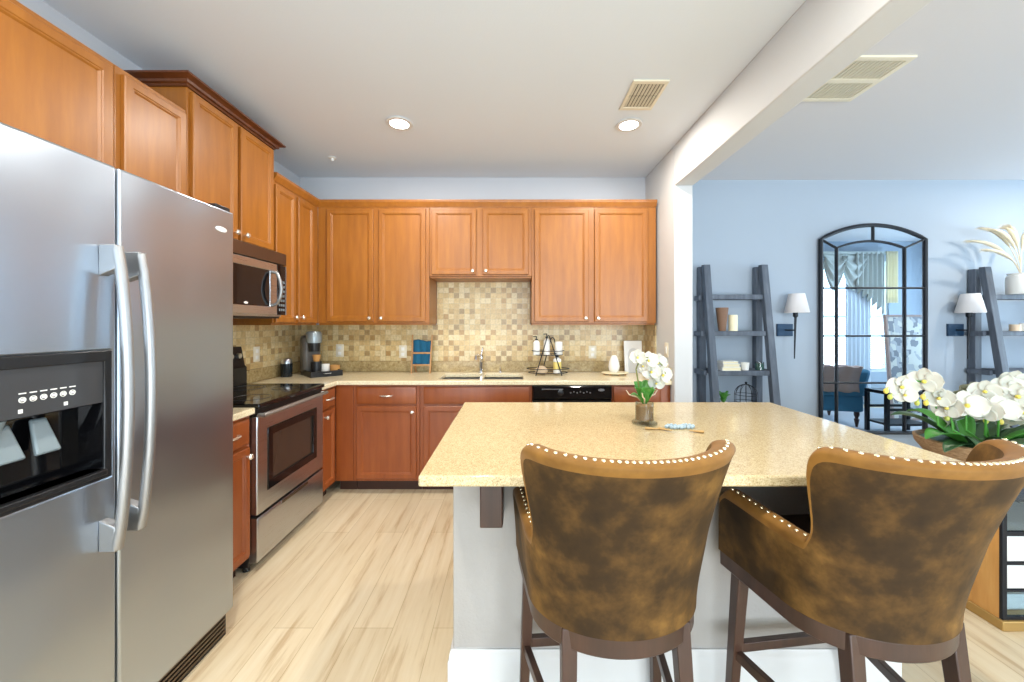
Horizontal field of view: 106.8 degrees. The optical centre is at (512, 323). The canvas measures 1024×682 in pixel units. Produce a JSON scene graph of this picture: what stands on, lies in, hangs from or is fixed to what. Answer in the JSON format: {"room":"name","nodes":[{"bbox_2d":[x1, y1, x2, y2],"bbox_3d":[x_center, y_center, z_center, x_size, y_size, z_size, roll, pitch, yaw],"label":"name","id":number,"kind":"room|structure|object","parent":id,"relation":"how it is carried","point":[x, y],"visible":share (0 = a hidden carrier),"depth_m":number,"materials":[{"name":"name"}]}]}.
{"room":"kitchen","nodes":[
{"label":"kitchen","id":0,"kind":"room"},
{"bbox_2d":[16,0,299,185],"bbox_3d":[-2.110,-0.020,0.295,0.120,2.780,6.930,0,0,0],"label":"wall","id":1,"kind":"structure","parent":0,"point":[39,7],"depth_m":1.83,"materials":[{"name":"grey paint"}]},
{"bbox_2d":[0,0,113,166],"bbox_3d":[-1.869,-0.823,1.164,0.360,0.585,0.928,0,0,0],"label":"upper cabinet","id":2,"kind":"object","parent":1,"relation":"attached to","point":[55,88],"visible":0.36,"depth_m":1.40,"materials":[{"name":"brown wood"}]},
{"bbox_2d":[114,64,185,194],"bbox_3d":[-1.869,-0.823,1.808,0.360,0.585,0.355,0,0,0],"label":"upper cabinet","id":3,"kind":"object","parent":1,"relation":"attached to","point":[150,129],"visible":0.32,"depth_m":1.77,"materials":[{"name":"brown wood"}]},
{"bbox_2d":[124,70,285,250],"bbox_3d":[-1.850,-0.894,2.345,0.400,0.792,0.830,0,0,0],"label":"upper cabinet","id":4,"kind":"object","parent":1,"relation":"attached to","point":[230,157],"visible":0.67,"depth_m":2.24,"materials":[{"name":"brown wood"}]},
{"bbox_2d":[233,239,286,318],"bbox_3d":[-1.790,-0.265,2.346,0.499,0.454,0.703,0,0,0],"label":"microwave","id":5,"kind":"object","parent":4,"relation":"attached to","point":[259,273],"visible":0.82,"depth_m":2.41,"materials":[{"name":"silver metal"}]},
{"bbox_2d":[233,325,300,369],"bbox_3d":[-2.045,0.181,2.675,0.010,0.346,1.949,0,0,0],"label":"backsplash","id":6,"kind":"structure","parent":1,"relation":"attached to","point":[276,343],"depth_m":3.17,"materials":[{"name":"tile"}]},
{"bbox_2d":[253,346,259,361],"bbox_3d":[-2.035,0.240,3.020,0.008,0.120,0.074,0,0,0],"label":"wall outlet","id":7,"kind":"object","parent":6,"relation":"attached to","point":[256,350],"visible":1,"depth_m":3.01,"materials":[{"name":"beige plastic"}]},
{"bbox_2d":[233,181,317,324],"bbox_3d":[-1.853,-0.521,3.016,0.393,1.058,0.628,0,0,0],"label":"upper cabinet","id":8,"kind":"object","parent":1,"relation":"attached to","point":[295,218],"visible":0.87,"depth_m":3.00,"materials":[{"name":"brown wood"}]},
{"bbox_2d":[300,178,644,465],"bbox_3d":[-0.388,-0.020,3.710,3.325,2.780,0.100,0,0,0],"label":"wall","id":9,"kind":"structure","parent":0,"point":[321,188],"depth_m":3.66,"materials":[{"name":"grey paint"}]},
{"bbox_2d":[318,207,436,324],"bbox_3d":[-1.221,-0.511,3.467,0.976,1.038,0.383,0,0,0],"label":"upper cabinet","id":10,"kind":"object","parent":9,"relation":"attached to","point":[374,262],"visible":0.96,"depth_m":3.32,"materials":[{"name":"brown wood"}]},
{"bbox_2d":[301,282,655,360],"bbox_3d":[-0.387,-0.024,3.520,3.324,0.756,0.280,0,0,0],"label":"backsplash","id":11,"kind":"structure","parent":9,"relation":"attached to","point":[494,317],"depth_m":3.65,"materials":[{"name":"tile"}]},
{"bbox_2d":[336,344,343,356],"bbox_3d":[-1.662,0.255,3.645,0.074,0.120,0.008,0,0,0],"label":"wall outlet","id":12,"kind":"object","parent":11,"relation":"attached to","point":[339,347],"visible":1,"depth_m":3.64,"materials":[{"name":"beige plastic"}]},
{"bbox_2d":[399,345,406,357],"bbox_3d":[-1.057,0.265,3.645,0.074,0.120,0.008,0,0,0],"label":"wall outlet","id":13,"kind":"object","parent":11,"relation":"attached to","point":[402,348],"visible":1,"depth_m":3.64,"materials":[{"name":"beige plastic"}]},
{"bbox_2d":[589,346,595,357],"bbox_3d":[0.764,0.270,3.645,0.074,0.120,0.008,0,0,0],"label":"wall outlet","id":14,"kind":"object","parent":11,"relation":"attached to","point":[592,349],"visible":1,"depth_m":3.64,"materials":[{"name":"beige plastic"}]},
{"bbox_2d":[430,207,531,281],"bbox_3d":[-0.284,-0.716,3.467,0.896,0.628,0.383,0,0,0],"label":"upper cabinet","id":15,"kind":"object","parent":9,"relation":"attached to","point":[468,244],"visible":1,"depth_m":3.32,"materials":[{"name":"brown wood"}]},
{"bbox_2d":[530,207,655,324],"bbox_3d":[0.709,-0.511,3.467,1.088,1.038,0.383,0,0,0],"label":"upper cabinet","id":16,"kind":"object","parent":9,"relation":"attached to","point":[591,265],"visible":0.97,"depth_m":3.32,"materials":[{"name":"brown wood"}]},
{"bbox_2d":[274,172,656,206],"bbox_3d":[-0.228,-1.053,3.018,2.963,0.058,0.625,0,0,0],"label":"trim","id":17,"kind":"structure","parent":16,"relation":"attached to","point":[278,178],"depth_m":3.30,"materials":[{"name":"brown wood"}]},
{"bbox_2d":[43,0,1023,179],"bbox_3d":[2.515,-1.440,0.295,9.370,0.060,6.930,0,0,0],"label":"ceiling","id":18,"kind":"structure","parent":0,"point":[486,88],"depth_m":2.21,"materials":[{"name":"white paint"}]},
{"bbox_2d":[328,156,336,160],"bbox_3d":[-1.530,-1.395,3.220,0.068,0.030,0.068,0,0,0],"label":"sprinkler head","id":19,"kind":"object","parent":18,"relation":"attached to","point":[332,158],"visible":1,"depth_m":3.21},
{"bbox_2d":[386,116,412,130],"bbox_3d":[-0.795,-1.403,2.660,0.184,0.010,0.184,0,0,0],"label":"recessed light","id":20,"kind":"object","parent":18,"relation":"in","point":[395,122],"visible":1,"depth_m":2.65,"materials":[{"name":"white paint"}]},
{"bbox_2d":[615,118,641,131],"bbox_3d":[0.816,-1.403,2.680,0.184,0.010,0.184,0,0,0],"label":"recessed light","id":21,"kind":"object","parent":18,"relation":"in","point":[629,124],"visible":1,"depth_m":2.67,"materials":[{"name":"white paint"}]},
{"bbox_2d":[619,80,669,109],"bbox_3d":[0.800,-1.405,2.340,0.210,0.010,0.300,0,0,0],"label":"ceiling vent","id":22,"kind":"object","parent":18,"relation":"in","point":[642,94],"visible":1,"depth_m":2.32,"materials":[{"name":"beige plastic"}]},
{"bbox_2d":[802,55,917,101],"bbox_3d":[1.950,-1.404,2.190,0.340,0.012,0.400,0,0,0],"label":"ceiling vent","id":23,"kind":"object","parent":18,"relation":"in","point":[866,71],"visible":0.74,"depth_m":2.16,"materials":[{"name":"beige plastic"}]},
{"bbox_2d":[182,466,1023,681],"bbox_3d":[2.515,1.400,0.275,9.370,0.060,6.890,0,0,0],"label":"floor","id":24,"kind":"structure","parent":0,"point":[360,589],"depth_m":1.84,"materials":[{"name":"brown wood"}]},
{"bbox_2d":[0,122,232,681],"bbox_3d":[-1.590,0.430,1.240,0.880,1.880,0.896,0,0,0],"label":"refrigerator","id":25,"kind":"object","parent":24,"relation":"on","point":[116,285],"visible":1,"depth_m":1.15,"materials":[{"name":"grey metal"}]},
{"bbox_2d":[233,416,253,577],"bbox_3d":[-1.714,0.931,1.907,0.669,0.878,0.323,0,0,0],"label":"base cabinet","id":26,"kind":"object","parent":24,"relation":"on","point":[242,456],"visible":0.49,"depth_m":1.99,"materials":[{"name":"brown wood"}]},
{"bbox_2d":[233,408,254,420],"bbox_3d":[-1.727,0.422,1.906,0.646,0.135,0.332,0,0,0],"label":"countertop","id":27,"kind":"structure","parent":26,"relation":"on","point":[238,413],"depth_m":2.00,"materials":[{"name":"beige stone"}]},
{"bbox_2d":[233,346,328,572],"bbox_3d":[-1.686,0.767,2.440,0.708,1.205,0.728,0,0,0],"label":"stove","id":28,"kind":"object","parent":24,"relation":"on","point":[286,425],"visible":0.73,"depth_m":2.35,"materials":[{"name":"silver metal"}]},
{"bbox_2d":[233,383,324,408],"bbox_3d":[-1.684,0.451,2.440,0.592,0.029,0.728,0,0,0],"label":"cooktop","id":29,"kind":"object","parent":28,"relation":"in","point":[245,395],"depth_m":2.43,"materials":[{"name":"black glass"}]},
{"bbox_2d":[320,386,334,495],"bbox_3d":[-1.714,0.931,2.941,0.669,0.878,0.258,0,0,0],"label":"base cabinet","id":30,"kind":"object","parent":24,"relation":"on","point":[328,467],"visible":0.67,"depth_m":2.93,"materials":[{"name":"brown wood"}]},
{"bbox_2d":[336,385,356,488],"bbox_3d":[-1.363,0.931,3.367,0.141,0.878,0.584,0,0,0],"label":"base cabinet","id":31,"kind":"object","parent":24,"relation":"on","point":[344,393],"visible":0.32,"depth_m":3.08,"materials":[{"name":"brown wood"}]},
{"bbox_2d":[354,385,421,488],"bbox_3d":[-1.023,0.931,3.340,0.536,0.878,0.638,0,0,0],"label":"base cabinet","id":32,"kind":"object","parent":24,"relation":"on","point":[386,417],"visible":0.84,"depth_m":3.06,"materials":[{"name":"brown wood"}]},
{"bbox_2d":[420,385,531,488],"bbox_3d":[-0.298,0.931,3.340,0.908,0.878,0.638,0,0,0],"label":"base cabinet","id":33,"kind":"object","parent":24,"relation":"on","point":[440,405],"visible":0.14,"depth_m":3.06,"materials":[{"name":"brown wood"}]},
{"bbox_2d":[247,361,671,389],"bbox_3d":[-0.388,0.422,3.230,3.325,0.135,0.860,0,0,0],"label":"countertop","id":34,"kind":"structure","parent":33,"relation":"on","point":[354,372],"depth_m":3.36,"materials":[{"name":"beige stone"}]},
{"bbox_2d":[280,358,292,376],"bbox_3d":[-1.955,0.374,3.280,0.092,0.161,0.092,0,0,0],"label":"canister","id":35,"kind":"object","parent":34,"relation":"on","point":[286,366],"visible":1,"depth_m":3.25,"materials":[{"name":"black metal"}]},
{"bbox_2d":[300,369,342,377],"bbox_3d":[-1.706,0.431,3.392,0.260,0.048,0.343,0,0,-43],"label":"serving tray","id":36,"kind":"object","parent":34,"relation":"on","point":[338,372],"visible":0.77,"depth_m":3.28,"materials":[{"name":"black plastic"}]},
{"bbox_2d":[300,331,321,371],"bbox_3d":[-1.792,0.254,3.396,0.150,0.378,0.270,0,0,-43],"label":"coffee maker","id":37,"kind":"object","parent":36,"relation":"on","point":[310,343],"visible":0.77,"depth_m":3.37,"materials":[{"name":"grey plastic"}]},
{"bbox_2d":[312,354,320,361],"bbox_3d":[-1.735,0.301,3.358,0.068,0.058,0.068,0,0,0],"label":"coffee cup","id":38,"kind":"object","parent":37,"relation":"on","point":[316,358],"visible":1,"depth_m":3.34,"materials":[{"name":"brown ceramic"}]},
{"bbox_2d":[321,363,329,370],"bbox_3d":[-1.675,0.399,3.392,0.072,0.088,0.072,0,0,0],"label":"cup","id":39,"kind":"object","parent":36,"relation":"on","point":[326,366],"visible":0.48,"depth_m":3.37,"materials":[{"name":"white ceramic"}]},
{"bbox_2d":[330,365,339,370],"bbox_3d":[-1.620,0.408,3.455,0.084,0.070,0.084,0,0,0],"label":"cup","id":40,"kind":"object","parent":36,"relation":"on","point":[332,367],"visible":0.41,"depth_m":3.42,"materials":[{"name":"brown ceramic"}]},
{"bbox_2d":[411,335,432,372],"bbox_3d":[-0.852,0.278,3.560,0.196,0.355,0.120,0,0,0],"label":"towel stand","id":41,"kind":"object","parent":34,"relation":"on","point":[412,352],"visible":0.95,"depth_m":3.54,"materials":[{"name":"beige wood"}]},
{"bbox_2d":[413,339,430,363],"bbox_3d":[-0.853,0.268,3.557,0.170,0.244,0.073,0,0,0],"label":"hand towel","id":42,"kind":"object","parent":41,"relation":"hanging from","point":[418,345],"visible":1,"depth_m":3.55,"materials":[{"name":"blue fabric"}]},
{"bbox_2d":[474,347,483,372],"bbox_3d":[-0.308,0.337,3.472,0.056,0.237,0.223,0,0,6],"label":"faucet","id":43,"kind":"object","parent":34,"relation":"on","point":[480,356],"visible":1,"depth_m":3.54,"materials":[{"name":"silver metal"}]},
{"bbox_2d":[444,377,522,378],"bbox_3d":[-0.268,0.581,3.310,0.719,0.180,0.374,0,0,0],"label":"sink","id":44,"kind":"object","parent":34,"relation":"in","point":[445,377],"visible":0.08,"depth_m":3.49,"materials":[{"name":"silver metal"}]},
{"bbox_2d":[527,335,568,375],"bbox_3d":[0.315,0.276,3.420,0.387,0.361,0.191,0,0,0],"label":"wire rack","id":45,"kind":"object","parent":34,"relation":"on","point":[555,355],"visible":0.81,"depth_m":3.35,"materials":[{"name":"black metal"}]},
{"bbox_2d":[533,336,539,354],"bbox_3d":[0.210,0.192,3.400,0.062,0.170,0.061,0,0,0],"label":"soap bottle","id":46,"kind":"object","parent":45,"relation":"in","point":[536,344],"visible":1,"depth_m":3.38,"materials":[{"name":"white plastic"}]},
{"bbox_2d":[535,366,547,372],"bbox_3d":[0.255,0.406,3.410,0.120,0.062,0.120,0,0,0],"label":"scrub brush","id":47,"kind":"object","parent":45,"relation":"on","point":[540,367],"visible":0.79,"depth_m":3.37,"materials":[{"name":"beige wood"}]},
{"bbox_2d":[543,334,549,354],"bbox_3d":[0.304,0.181,3.430,0.060,0.191,0.057,0,0,0],"label":"soap bottle","id":48,"kind":"object","parent":45,"relation":"in","point":[547,346],"visible":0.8,"depth_m":3.40,"materials":[{"name":"white plastic"}]},
{"bbox_2d":[532,350,563,355],"bbox_3d":[0.315,0.259,3.420,0.297,0.044,0.191,0,0,0],"label":"basket","id":49,"kind":"object","parent":45,"relation":"on","point":[532,350],"depth_m":3.34,"materials":[{"name":"black metal"}]},
{"bbox_2d":[527,367,568,373],"bbox_3d":[0.315,0.419,3.420,0.387,0.044,0.191,0,0,0],"label":"basket","id":50,"kind":"object","parent":45,"relation":"on","point":[561,372],"depth_m":3.34,"materials":[{"name":"black metal"}]},
{"bbox_2d":[553,353,560,372],"bbox_3d":[0.395,0.347,3.390,0.073,0.180,0.073,0,0,0],"label":"soap bottle","id":51,"kind":"object","parent":45,"relation":"in","point":[555,365],"visible":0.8,"depth_m":3.36,"materials":[{"name":"yellow plastic"}]},
{"bbox_2d":[555,341,562,354],"bbox_3d":[0.410,0.217,3.410,0.070,0.120,0.070,0,0,0],"label":"canister","id":52,"kind":"object","parent":45,"relation":"on","point":[558,344],"visible":0.92,"depth_m":3.38,"materials":[{"name":"white plastic"}]},
{"bbox_2d":[601,371,628,374],"bbox_3d":[0.918,0.444,3.420,0.242,0.022,0.168,0,0,0],"label":"tray","id":53,"kind":"object","parent":34,"relation":"on","point":[603,372],"visible":0.94,"depth_m":3.39,"materials":[{"name":"beige wood"}]},
{"bbox_2d":[608,355,619,372],"bbox_3d":[0.909,0.358,3.420,0.100,0.150,0.100,0,0,0],"label":"vase","id":54,"kind":"object","parent":53,"relation":"on","point":[613,366],"visible":1,"depth_m":3.39,"materials":[{"name":"white ceramic"}]},
{"bbox_2d":[624,341,641,372],"bbox_3d":[1.130,0.307,3.573,0.170,0.299,0.053,0,0,0],"label":"marble board","id":55,"kind":"object","parent":34,"relation":"on","point":[629,346],"visible":0.59,"depth_m":3.57,"materials":[{"name":"white stone"}]},
{"bbox_2d":[532,385,611,401],"bbox_3d":[0.476,0.934,3.326,0.631,0.872,0.608,0,0,0],"label":"dishwasher","id":56,"kind":"object","parent":24,"relation":"on","point":[540,393],"visible":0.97,"depth_m":3.04,"materials":[{"name":"black plastic"}]},
{"bbox_2d":[513,439,735,681],"bbox_3d":[0.299,0.837,1.138,0.582,1.065,0.612,0,0,-4],"label":"bar stool","id":57,"kind":"object","parent":24,"relation":"on","point":[611,551],"visible":1,"depth_m":0.95,"materials":[{"name":"dark walnut"},{"name":"brown leather"}]},
{"bbox_2d":[611,385,669,401],"bbox_3d":[1.035,0.931,3.340,0.476,0.878,0.638,0,0,0],"label":"base cabinet","id":58,"kind":"object","parent":24,"relation":"on","point":[619,393],"visible":0.03,"depth_m":3.05,"materials":[{"name":"brown wood"}]},
{"bbox_2d":[448,486,901,681],"bbox_3d":[0.607,0.930,1.689,1.703,0.879,0.978,0,0,0],"label":"kitchen island","id":59,"kind":"object","parent":24,"relation":"on","point":[487,576],"visible":0.27,"depth_m":1.44,"materials":[{"name":"grey paint"}]},
{"bbox_2d":[418,402,962,485],"bbox_3d":[0.608,0.473,1.680,1.785,0.034,1.080,0,0,0],"label":"island countertop","id":60,"kind":"structure","parent":59,"relation":"on","point":[483,445],"depth_m":1.51,"materials":[{"name":"beige stone"}]},
{"bbox_2d":[626,349,672,421],"bbox_3d":[0.617,0.284,1.729,0.185,0.344,0.123,0,0,37],"label":"potted orchid","id":61,"kind":"object","parent":60,"relation":"on","point":[652,366],"visible":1,"depth_m":1.72,"materials":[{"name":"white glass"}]},
{"bbox_2d":[645,423,703,432],"bbox_3d":[0.685,0.448,1.634,0.231,0.017,0.114,0,0,0],"label":"bead garland","id":62,"kind":"object","parent":60,"relation":"on","point":[671,426],"visible":1,"depth_m":1.64,"materials":[{"name":"blue"}]},
{"bbox_2d":[912,429,972,461],"bbox_3d":[2.285,0.627,1.885,0.424,0.105,0.424,0,0,0],"label":"wooden bowl","id":63,"kind":"object","parent":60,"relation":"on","point":[933,444],"depth_m":1.86,"materials":[{"name":"brown wood"}]},
{"bbox_2d":[883,368,1023,461],"bbox_3d":[2.354,0.446,1.864,1.113,0.468,0.540,0,0,0],"label":"flower arrangement","id":64,"kind":"object","parent":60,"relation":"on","point":[997,404],"visible":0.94,"depth_m":1.83,"materials":[{"name":"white plant"}]},
{"bbox_2d":[694,265,780,405],"bbox_3d":[2.094,0.405,3.511,0.665,1.930,0.393,0,0,0],"label":"ladder shelf","id":65,"kind":"object","parent":24,"relation":"on","point":[762,316],"visible":0.59,"depth_m":3.55,"materials":[{"name":"grey wood"}]},
{"bbox_2d":[715,307,728,330],"bbox_3d":[1.936,-0.043,3.520,0.108,0.215,0.108,0,0,0],"label":"vase","id":66,"kind":"object","parent":65,"relation":"on","point":[721,313],"visible":1,"depth_m":3.49,"materials":[{"name":"brown ceramic"}]},
{"bbox_2d":[719,391,729,401],"bbox_3d":[1.914,0.690,3.457,0.104,0.159,0.100,0,0,11],"label":"potted plant","id":67,"kind":"object","parent":65,"relation":"on","point":[723,395],"visible":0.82,"depth_m":3.44,"materials":[{"name":"green plant"}]},
{"bbox_2d":[718,366,740,370],"bbox_3d":[1.982,0.407,3.500,0.170,0.033,0.120,0,0,0],"label":"book","id":68,"kind":"object","parent":65,"relation":"on","point":[719,367],"visible":0.66,"depth_m":3.44,"materials":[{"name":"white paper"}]},
{"bbox_2d":[717,363,739,366],"bbox_3d":[1.980,0.376,3.500,0.150,0.029,0.120,0,0,0],"label":"book","id":69,"kind":"object","parent":68,"relation":"on","point":[718,364],"visible":0.66,"depth_m":3.44,"materials":[{"name":"beige paper"}]},
{"bbox_2d":[717,360,737,363],"bbox_3d":[1.971,0.349,3.500,0.140,0.022,0.120,0,0,0],"label":"book","id":70,"kind":"object","parent":69,"relation":"on","point":[718,361],"visible":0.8,"depth_m":3.44,"materials":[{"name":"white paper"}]},
{"bbox_2d":[728,315,737,330],"bbox_3d":[2.038,-0.010,3.520,0.076,0.148,0.076,0,0,0],"label":"pillar candle","id":71,"kind":"object","parent":65,"relation":"on","point":[732,319],"visible":1,"depth_m":3.49,"materials":[{"name":"beige wax"}]},
{"bbox_2d":[740,362,749,369],"bbox_3d":[2.132,0.389,3.504,0.084,0.070,0.072,0,0,36],"label":"mug","id":72,"kind":"object","parent":65,"relation":"on","point":[744,365],"visible":0.93,"depth_m":3.48,"materials":[{"name":"white ceramic"}]},
{"bbox_2d":[734,382,757,401],"bbox_3d":[2.128,0.647,3.470,0.188,0.244,0.188,0,0,0],"label":"birdcage","id":73,"kind":"object","parent":65,"relation":"on","point":[740,392],"visible":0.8,"depth_m":3.46,"materials":[{"name":"black metal"}]},
{"bbox_2d":[755,363,763,369],"bbox_3d":[2.270,0.387,3.500,0.072,0.075,0.072,0,0,0],"label":"candle jar","id":74,"kind":"object","parent":65,"relation":"on","point":[758,366],"visible":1,"depth_m":3.48,"materials":[{"name":"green glass"}]},
{"bbox_2d":[718,438,1023,681],"bbox_3d":[1.039,0.837,1.128,0.582,1.065,0.612,0,0,-7],"label":"bar stool","id":75,"kind":"object","parent":24,"relation":"on","point":[884,564],"visible":1,"depth_m":0.96,"materials":[{"name":"dark walnut"},{"name":"distressed brown leather"},{"name":"tan leather"}]},
{"bbox_2d":[966,487,1023,631],"bbox_3d":[2.890,1.025,1.860,1.424,0.690,0.380,0,0,0],"label":"cabinet","id":76,"kind":"object","parent":24,"relation":"on","point":[1001,571],"visible":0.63,"depth_m":1.71,"materials":[{"name":"brown wood"}]},
{"bbox_2d":[1007,592,1023,609],"bbox_3d":[2.330,1.286,1.820,0.170,0.075,0.130,0,0,0],"label":"box","id":77,"kind":"object","parent":76,"relation":"on","point":[1015,600],"visible":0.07,"depth_m":1.76,"materials":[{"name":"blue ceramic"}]},
{"bbox_2d":[1007,502,1023,529],"bbox_3d":[2.429,0.940,1.857,0.433,0.010,0.286,0,0,0],"label":"glass pane","id":78,"kind":"object","parent":76,"relation":"attached to","point":[1015,515],"depth_m":1.84,"materials":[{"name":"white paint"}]},
{"bbox_2d":[966,267,1023,427],"bbox_3d":[4.845,0.415,3.513,0.880,1.910,0.390,0,0,0],"label":"ladder shelf","id":79,"kind":"object","parent":24,"relation":"on","point":[980,280],"visible":0.46,"depth_m":3.56,"materials":[{"name":"grey wood"}]},
{"bbox_2d":[963,224,1023,294],"bbox_3d":[4.517,-0.610,3.498,0.700,0.668,0.196,0,0,0],"label":"pampas vase","id":80,"kind":"object","parent":79,"relation":"on","point":[1014,282],"visible":1,"depth_m":3.48,"materials":[{"name":"white ceramic"}]},
{"bbox_2d":[1009,324,1020,330],"bbox_3d":[4.624,0.034,3.500,0.072,0.060,0.072,0,0,0],"label":"pillar candle","id":81,"kind":"object","parent":79,"relation":"on","point":[1012,327],"visible":1,"depth_m":3.48,"materials":[{"name":"beige wax"}]},
{"bbox_2d":[645,146,692,401],"bbox_3d":[1.347,-0.020,3.380,0.145,2.780,0.760,0,0,0],"label":"wall","id":82,"kind":"structure","parent":0,"point":[674,207],"depth_m":3.02,"materials":[{"name":"grey paint"}]},
{"bbox_2d":[664,343,668,357],"bbox_3d":[1.269,0.215,3.150,0.010,0.120,0.074,0,0,0],"label":"light switch","id":83,"kind":"object","parent":82,"relation":"attached to","point":[666,345],"visible":1,"depth_m":3.13,"materials":[{"name":"beige plastic"}]},
{"bbox_2d":[675,0,931,184],"bbox_3d":[1.347,-1.251,-0.025,0.145,0.318,6.050,0,0,0],"label":"beam","id":84,"kind":"structure","parent":82,"relation":"attached to","point":[822,38],"depth_m":1.79,"materials":[{"name":"grey paint"}]},
{"bbox_2d":[693,180,1023,448],"bbox_3d":[4.370,-0.020,3.770,5.900,2.780,0.100,0,0,0],"label":"wall","id":85,"kind":"structure","parent":0,"point":[739,226],"depth_m":3.72,"materials":[{"name":"blue paint"}]},
{"bbox_2d":[776,293,809,358],"bbox_3d":[2.683,0.021,3.610,0.214,0.616,0.221,0,0,0],"label":"wall sconce","id":86,"kind":"object","parent":85,"relation":"attached to","point":[796,303],"visible":1,"depth_m":3.58,"materials":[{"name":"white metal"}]},
{"bbox_2d":[818,223,927,434],"bbox_3d":[3.496,0.048,3.690,1.052,2.053,0.038,0,0,0],"label":"arched mirror","id":87,"kind":"object","parent":85,"relation":"attached to","point":[873,277],"visible":0.91,"depth_m":3.69,"materials":[{"name":"black mirror"}]},
{"bbox_2d":[946,293,986,358],"bbox_3d":[4.332,0.021,3.610,0.202,0.616,0.221,0,0,0],"label":"wall sconce","id":88,"kind":"object","parent":85,"relation":"attached to","point":[969,303],"visible":1,"depth_m":3.59,"materials":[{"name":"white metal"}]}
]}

